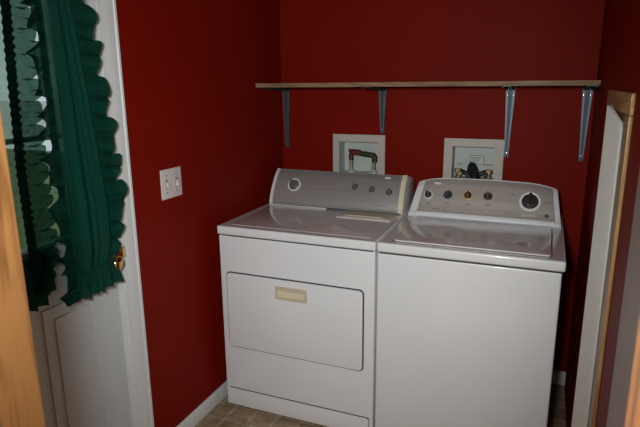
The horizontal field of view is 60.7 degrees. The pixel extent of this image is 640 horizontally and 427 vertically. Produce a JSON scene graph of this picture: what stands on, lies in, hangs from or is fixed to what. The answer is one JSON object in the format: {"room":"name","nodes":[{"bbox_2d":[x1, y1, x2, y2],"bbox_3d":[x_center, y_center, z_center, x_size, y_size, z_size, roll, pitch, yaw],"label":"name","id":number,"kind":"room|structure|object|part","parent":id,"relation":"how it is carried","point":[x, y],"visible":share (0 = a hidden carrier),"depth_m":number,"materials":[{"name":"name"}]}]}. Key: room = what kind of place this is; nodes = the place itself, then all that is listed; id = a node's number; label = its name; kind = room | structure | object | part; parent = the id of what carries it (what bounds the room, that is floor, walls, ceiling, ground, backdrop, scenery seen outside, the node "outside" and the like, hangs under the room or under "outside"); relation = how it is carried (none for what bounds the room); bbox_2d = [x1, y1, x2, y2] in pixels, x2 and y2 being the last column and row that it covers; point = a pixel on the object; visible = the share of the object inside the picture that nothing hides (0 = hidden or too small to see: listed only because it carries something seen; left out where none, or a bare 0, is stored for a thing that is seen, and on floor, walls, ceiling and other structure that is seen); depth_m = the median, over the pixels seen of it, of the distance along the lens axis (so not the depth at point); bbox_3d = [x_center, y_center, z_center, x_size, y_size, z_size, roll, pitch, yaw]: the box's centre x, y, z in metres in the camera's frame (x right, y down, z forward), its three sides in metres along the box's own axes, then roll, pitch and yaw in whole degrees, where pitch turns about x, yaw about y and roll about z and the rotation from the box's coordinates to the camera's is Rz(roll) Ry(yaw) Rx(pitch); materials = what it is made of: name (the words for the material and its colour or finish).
{"room":"laundry room","nodes":[
{"label":"laundry room","id":0,"kind":"room"},
{"bbox_2d":[116,0,283,426],"bbox_3d":[-0.709,-0.178,2.149,0.120,2.440,2.300,5,15,22],"label":"wall","id":1,"kind":"structure","parent":0,"point":[192,69],"depth_m":2.40,"materials":[{"name":"red paint"}]},
{"bbox_2d":[20,0,131,426],"bbox_3d":[-0.900,0.160,1.609,0.118,2.015,0.829,5,15,22],"label":"door","id":2,"kind":"structure","parent":1,"relation":"in","point":[79,347],"depth_m":1.89,"materials":[{"name":"white paint"}]},
{"bbox_2d":[0,0,59,311],"bbox_3d":[-0.902,-0.212,1.421,0.038,1.098,0.501,5,15,22],"label":"curtain","id":3,"kind":"object","parent":2,"relation":"hanging from","point":[38,269],"visible":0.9,"depth_m":1.58,"materials":[{"name":"green fabric"}]},
{"bbox_2d":[20,0,127,306],"bbox_3d":[-0.744,-0.270,1.719,0.062,1.123,0.334,5,15,22],"label":"curtain","id":4,"kind":"object","parent":2,"relation":"hanging from","point":[84,170],"visible":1,"depth_m":1.73,"materials":[{"name":"green fabric"}]},
{"bbox_3d":[-0.764,-0.311,1.710,0.027,1.035,0.208,5,15,22],"label":"panel","id":5,"kind":"part","parent":4,"relation":"part of","materials":[{"name":"green fabric"}]},
{"bbox_3d":[-0.833,0.600,1.902,0.007,0.645,0.230,5,15,22],"label":"raised panel","id":6,"kind":"part","parent":2,"relation":"part of","materials":[{"name":"white paint"}]},
{"bbox_3d":[-0.739,0.176,1.951,0.074,0.062,0.062,5,15,22],"label":"knob","id":7,"kind":"part","parent":2,"relation":"part of","materials":[{"name":"gold metal"}]},
{"bbox_2d":[89,0,153,426],"bbox_3d":[-0.940,0.119,1.616,0.140,2.115,0.987,5,15,22],"label":"trim","id":8,"kind":"structure","parent":1,"relation":"attached to","point":[105,30],"depth_m":2.02,"materials":[{"name":"white paint"}]},
{"bbox_3d":[-0.733,0.140,2.003,0.034,0.060,0.016,5,15,22],"label":"strike plate","id":9,"kind":"part","parent":8,"relation":"part of","materials":[{"name":"gold metal"}]},
{"bbox_2d":[160,166,181,199],"bbox_3d":[-0.604,-0.124,2.237,0.019,0.121,0.130,5,15,22],"label":"light switch","id":10,"kind":"object","parent":1,"relation":"attached to","point":[170,179],"visible":1,"depth_m":2.23,"materials":[{"name":"white plastic"}]},
{"bbox_2d":[177,380,227,426],"bbox_3d":[-0.444,0.870,2.856,0.014,0.067,1.288,5,15,22],"label":"baseboard","id":11,"kind":"structure","parent":1,"relation":"attached to","point":[204,408],"depth_m":2.60,"materials":[{"name":"white paint"}]},
{"bbox_2d":[195,383,565,426],"bbox_3d":[0.097,1.102,2.119,1.840,0.050,2.540,5,15,22],"label":"floor","id":12,"kind":"structure","parent":0,"point":[224,414],"depth_m":2.59,"materials":[{"name":"tile"}]},
{"bbox_2d":[217,168,413,426],"bbox_3d":[0.024,0.355,2.761,0.750,1.079,0.776,5,15,22],"label":"dryer","id":13,"kind":"object","parent":12,"relation":"on","point":[299,268],"visible":1,"depth_m":2.46,"materials":[{"name":"white metal"}]},
{"bbox_3d":[-0.129,0.356,2.397,0.153,0.060,0.006,5,15,22],"label":"door pull","id":14,"kind":"part","parent":13,"relation":"part of","materials":[{"name":"beige plastic"}]},
{"bbox_3d":[-0.123,0.474,2.433,0.656,0.365,0.012,5,15,22],"label":"door","id":15,"kind":"part","parent":13,"relation":"part of","materials":[{"name":"white metal"}]},
{"bbox_3d":[-0.112,0.915,2.539,0.702,0.086,0.005,5,15,22],"label":"kick panel","id":16,"kind":"part","parent":13,"relation":"part of","materials":[{"name":"white metal"}]},
{"bbox_3d":[0.023,0.021,2.686,0.750,0.038,0.765,5,15,22],"label":"panel","id":17,"kind":"part","parent":13,"relation":"part of","materials":[{"name":"white metal"}]},
{"bbox_3d":[0.081,-0.122,2.808,0.681,0.168,0.104,5,15,22],"label":"panel","id":18,"kind":"part","parent":13,"relation":"part of","materials":[{"name":"silver metal"}]},
{"bbox_3d":[0.229,0.008,2.637,0.240,0.004,0.120,5,15,22],"label":"lint screen lid","id":19,"kind":"part","parent":13,"relation":"part of","materials":[{"name":"beige plastic"}]},
{"bbox_2d":[375,178,565,426],"bbox_3d":[0.700,0.413,2.494,0.699,1.080,0.765,5,15,22],"label":"washer","id":20,"kind":"object","parent":12,"relation":"on","point":[469,280],"visible":1,"depth_m":2.18,"materials":[{"name":"white metal"}]},
{"bbox_3d":[0.518,-0.092,2.614,0.033,0.035,0.033,5,15,22],"label":"control knob","id":21,"kind":"part","parent":20,"relation":"part of","materials":[{"name":"black plastic"}]},
{"bbox_3d":[0.603,-0.091,2.579,0.033,0.035,0.032,5,15,22],"label":"control knob","id":22,"kind":"part","parent":20,"relation":"part of","materials":[{"name":"black plastic"}]},
{"bbox_3d":[0.689,-0.087,2.546,0.033,0.035,0.032,5,15,22],"label":"control knob","id":23,"kind":"part","parent":20,"relation":"part of","materials":[{"name":"black plastic"}]},
{"bbox_3d":[0.697,0.080,2.413,0.699,0.040,0.765,5,15,22],"label":"panel","id":24,"kind":"part","parent":20,"relation":"part of","materials":[{"name":"white metal"}]},
{"bbox_3d":[0.650,0.086,2.291,0.594,0.007,0.420,5,15,22],"label":"lid","id":25,"kind":"part","parent":20,"relation":"part of","materials":[{"name":"white metal"}]},
{"bbox_3d":[0.763,-0.070,2.527,0.612,0.150,0.107,5,15,22],"label":"panel","id":26,"kind":"part","parent":20,"relation":"part of","materials":[{"name":"silver metal"}]},
{"bbox_3d":[0.772,-0.082,2.512,0.033,0.035,0.032,5,15,22],"label":"control knob","id":27,"kind":"part","parent":20,"relation":"part of","materials":[{"name":"black plastic"}]},
{"bbox_2d":[571,105,622,426],"bbox_3d":[0.821,0.420,1.669,0.012,1.470,0.084,0,14,0],"label":"board","id":28,"kind":"object","parent":12,"relation":"on","point":[610,149],"visible":0.87,"depth_m":1.60,"materials":[{"name":"paint"}]},
{"bbox_2d":[279,0,604,371],"bbox_3d":[0.547,-0.374,2.915,1.840,2.440,0.120,5,15,22],"label":"wall","id":29,"kind":"structure","parent":0,"point":[322,41],"depth_m":2.74,"materials":[{"name":"red paint"}]},
{"bbox_2d":[259,87,289,147],"bbox_3d":[-0.240,-0.515,2.987,0.044,0.344,0.290,5,15,22],"label":"shelf bracket","id":30,"kind":"object","parent":29,"relation":"attached to","point":[285,90],"visible":0.94,"depth_m":3.10,"materials":[{"name":"metal"}]},
{"bbox_3d":[-0.242,-0.669,2.949,0.040,0.026,0.288,5,15,22],"label":"shelf arm","id":31,"kind":"part","parent":30,"relation":"part of"},
{"bbox_3d":[-0.185,-0.546,3.115,0.035,0.344,0.002,5,15,22],"label":"wall leg","id":32,"kind":"part","parent":30,"relation":"part of","materials":[{"name":"silver metal"}]},
{"bbox_2d":[333,134,385,174],"bbox_3d":[0.228,-0.322,3.036,0.298,0.239,0.092,5,15,22],"label":"utility box","id":33,"kind":"object","parent":29,"relation":"attached to","point":[342,143],"visible":0.67,"depth_m":3.05,"materials":[{"name":"white plastic"}]},
{"bbox_2d":[346,149,377,173],"bbox_3d":[0.235,-0.292,3.034,0.186,0.129,0.054,5,15,22],"label":"pipe","id":34,"kind":"object","parent":33,"relation":"in","point":[353,152],"visible":0.99,"depth_m":3.02,"materials":[{"name":"brown metal"}]},
{"bbox_2d":[363,87,386,133],"bbox_3d":[0.279,-0.515,2.766,0.044,0.250,0.290,5,15,22],"label":"shelf bracket","id":35,"kind":"object","parent":29,"relation":"attached to","point":[382,90],"visible":0.88,"depth_m":2.88,"materials":[{"name":"metal"}]},
{"bbox_3d":[0.278,-0.624,2.739,0.040,0.026,0.288,5,15,22],"label":"shelf arm","id":36,"kind":"part","parent":35,"relation":"part of"},
{"bbox_3d":[0.334,-0.547,2.895,0.035,0.250,0.002,5,15,22],"label":"wall leg","id":37,"kind":"part","parent":35,"relation":"part of","materials":[{"name":"silver metal"}]},
{"bbox_2d":[256,80,600,87],"bbox_3d":[0.462,-0.629,2.653,1.595,0.022,0.301,5,15,22],"label":"wall shelf","id":38,"kind":"object","parent":29,"relation":"attached to","point":[570,82],"visible":0.99,"depth_m":2.46,"materials":[{"name":"brown wood"}]},
{"bbox_2d":[443,138,504,179],"bbox_3d":[0.792,-0.271,2.809,0.293,0.234,0.092,5,15,22],"label":"utility box","id":39,"kind":"object","parent":29,"relation":"attached to","point":[458,152],"visible":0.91,"depth_m":2.82,"materials":[{"name":"white plastic"}]},
{"bbox_2d":[455,168,469,177],"bbox_3d":[0.741,-0.209,2.834,0.087,0.047,0.053,5,15,22],"label":"shutoff valve","id":40,"kind":"object","parent":39,"relation":"in","point":[458,171],"visible":0.98,"depth_m":2.82,"materials":[{"name":"gold metal"}]},
{"bbox_2d":[467,162,479,178],"bbox_3d":[0.789,-0.199,2.806,0.052,0.130,0.124,0,14,2],"label":"hose","id":41,"kind":"object","parent":39,"relation":"in","point":[472,168],"visible":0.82,"depth_m":2.79,"materials":[{"name":"black rubber"}]},
{"bbox_2d":[470,155,483,163],"bbox_3d":[0.817,-0.280,2.845,0.070,0.045,0.001,5,15,22],"label":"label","id":42,"kind":"object","parent":39,"relation":"attached to","point":[478,159],"depth_m":2.84,"materials":[{"name":"white paper"}]},
{"bbox_2d":[479,169,492,178],"bbox_3d":[0.836,-0.200,2.795,0.087,0.047,0.053,5,15,22],"label":"shutoff valve","id":43,"kind":"object","parent":39,"relation":"in","point":[486,173],"visible":0.91,"depth_m":2.78,"materials":[{"name":"gold metal"}]},
{"bbox_2d":[502,86,515,156],"bbox_3d":[0.867,-0.416,2.540,0.044,0.348,0.290,5,15,22],"label":"shelf bracket","id":44,"kind":"object","parent":29,"relation":"attached to","point":[510,90],"visible":0.94,"depth_m":2.65,"materials":[{"name":"metal"}]},
{"bbox_3d":[0.922,-0.448,2.669,0.035,0.348,0.002,5,15,22],"label":"wall leg","id":45,"kind":"part","parent":44,"relation":"part of","materials":[{"name":"silver metal"}]},
{"bbox_3d":[0.865,-0.572,2.502,0.040,0.026,0.288,5,15,22],"label":"shelf arm","id":46,"kind":"part","parent":44,"relation":"part of"},
{"bbox_2d":[551,370,565,384],"bbox_3d":[0.539,0.793,3.129,1.586,0.071,0.014,5,15,22],"label":"baseboard","id":47,"kind":"structure","parent":29,"relation":"attached to","point":[558,377],"depth_m":2.84,"materials":[{"name":"white paint"}]},
{"bbox_2d":[578,85,597,160],"bbox_3d":[1.177,-0.387,2.415,0.044,0.352,0.290,5,15,22],"label":"shelf bracket","id":48,"kind":"object","parent":29,"relation":"attached to","point":[587,93],"visible":0.94,"depth_m":2.53,"materials":[{"name":"metal"}]},
{"bbox_3d":[1.232,-0.418,2.544,0.035,0.352,0.002,5,15,22],"label":"wall leg","id":49,"kind":"part","parent":48,"relation":"part of","materials":[{"name":"silver metal"}]},
{"bbox_3d":[1.175,-0.545,2.377,0.040,0.026,0.288,5,15,22],"label":"shelf arm","id":50,"kind":"part","parent":48,"relation":"part of"},
{"bbox_2d":[564,0,639,426],"bbox_3d":[0.880,-0.038,1.508,0.120,2.440,2.300,5,15,22],"label":"wall","id":51,"kind":"structure","parent":0,"point":[619,57],"depth_m":1.74,"materials":[{"name":"red paint"}]},
{"bbox_2d":[587,89,635,426],"bbox_3d":[0.875,0.380,1.758,0.009,1.510,0.612,5,15,22],"label":"trim","id":52,"kind":"structure","parent":51,"relation":"attached to","point":[623,103],"depth_m":1.45,"materials":[{"name":"brown wood"}]},
{"bbox_2d":[606,169,639,426],"bbox_3d":[0.526,0.320,0.885,0.012,2.040,0.695,5,15,22],"label":"door","id":53,"kind":"structure","parent":51,"relation":"in","point":[630,310],"depth_m":1.07,"materials":[{"name":"white paint"}]},
{"bbox_3d":[-0.376,0.157,0.742,1.840,2.440,0.120,5,15,22],"label":"wall","id":54,"kind":"structure","parent":0,"visible":0},
{"bbox_2d":[0,112,45,426],"bbox_3d":[-0.526,0.312,0.832,0.085,2.100,0.170,5,15,22],"label":"trim","id":55,"kind":"structure","parent":54,"relation":"attached to","point":[21,405],"depth_m":0.83,"materials":[{"name":"brown wood"}]},
{"bbox_2d":[625,319,639,426],"bbox_3d":[0.314,0.386,0.493,0.085,2.100,0.170,5,15,22],"label":"trim","id":56,"kind":"structure","parent":54,"relation":"attached to","point":[633,408],"depth_m":0.51,"materials":[{"name":"brown wood"}]},
{"label":"outside","id":57,"kind":"structure","parent":0,"visible":0},
{"bbox_2d":[6,149,59,249],"bbox_3d":[-8.990,1.725,0.733,13.800,0.050,28.000,5,15,22],"label":"lawn","id":58,"kind":"structure","parent":57,"point":[10,152],"depth_m":8.70,"materials":[{"name":"green plant"}]},
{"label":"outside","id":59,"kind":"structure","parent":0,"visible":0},
{"bbox_2d":[5,136,49,144],"bbox_3d":[-16.651,1.762,0.658,0.300,0.150,42.000,5,15,22],"label":"kerb","id":60,"kind":"object","parent":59,"point":[7,141],"depth_m":16.93,"materials":[{"name":"grey concrete"}]},
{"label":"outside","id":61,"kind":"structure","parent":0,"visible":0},
{"bbox_2d":[0,101,45,138],"bbox_3d":[-38.290,0.139,8.347,45.700,0.100,100.000,5,15,22],"label":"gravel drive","id":62,"kind":"structure","parent":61,"point":[5,110],"depth_m":27.62,"materials":[{"name":"grey gravel"}]}
]}

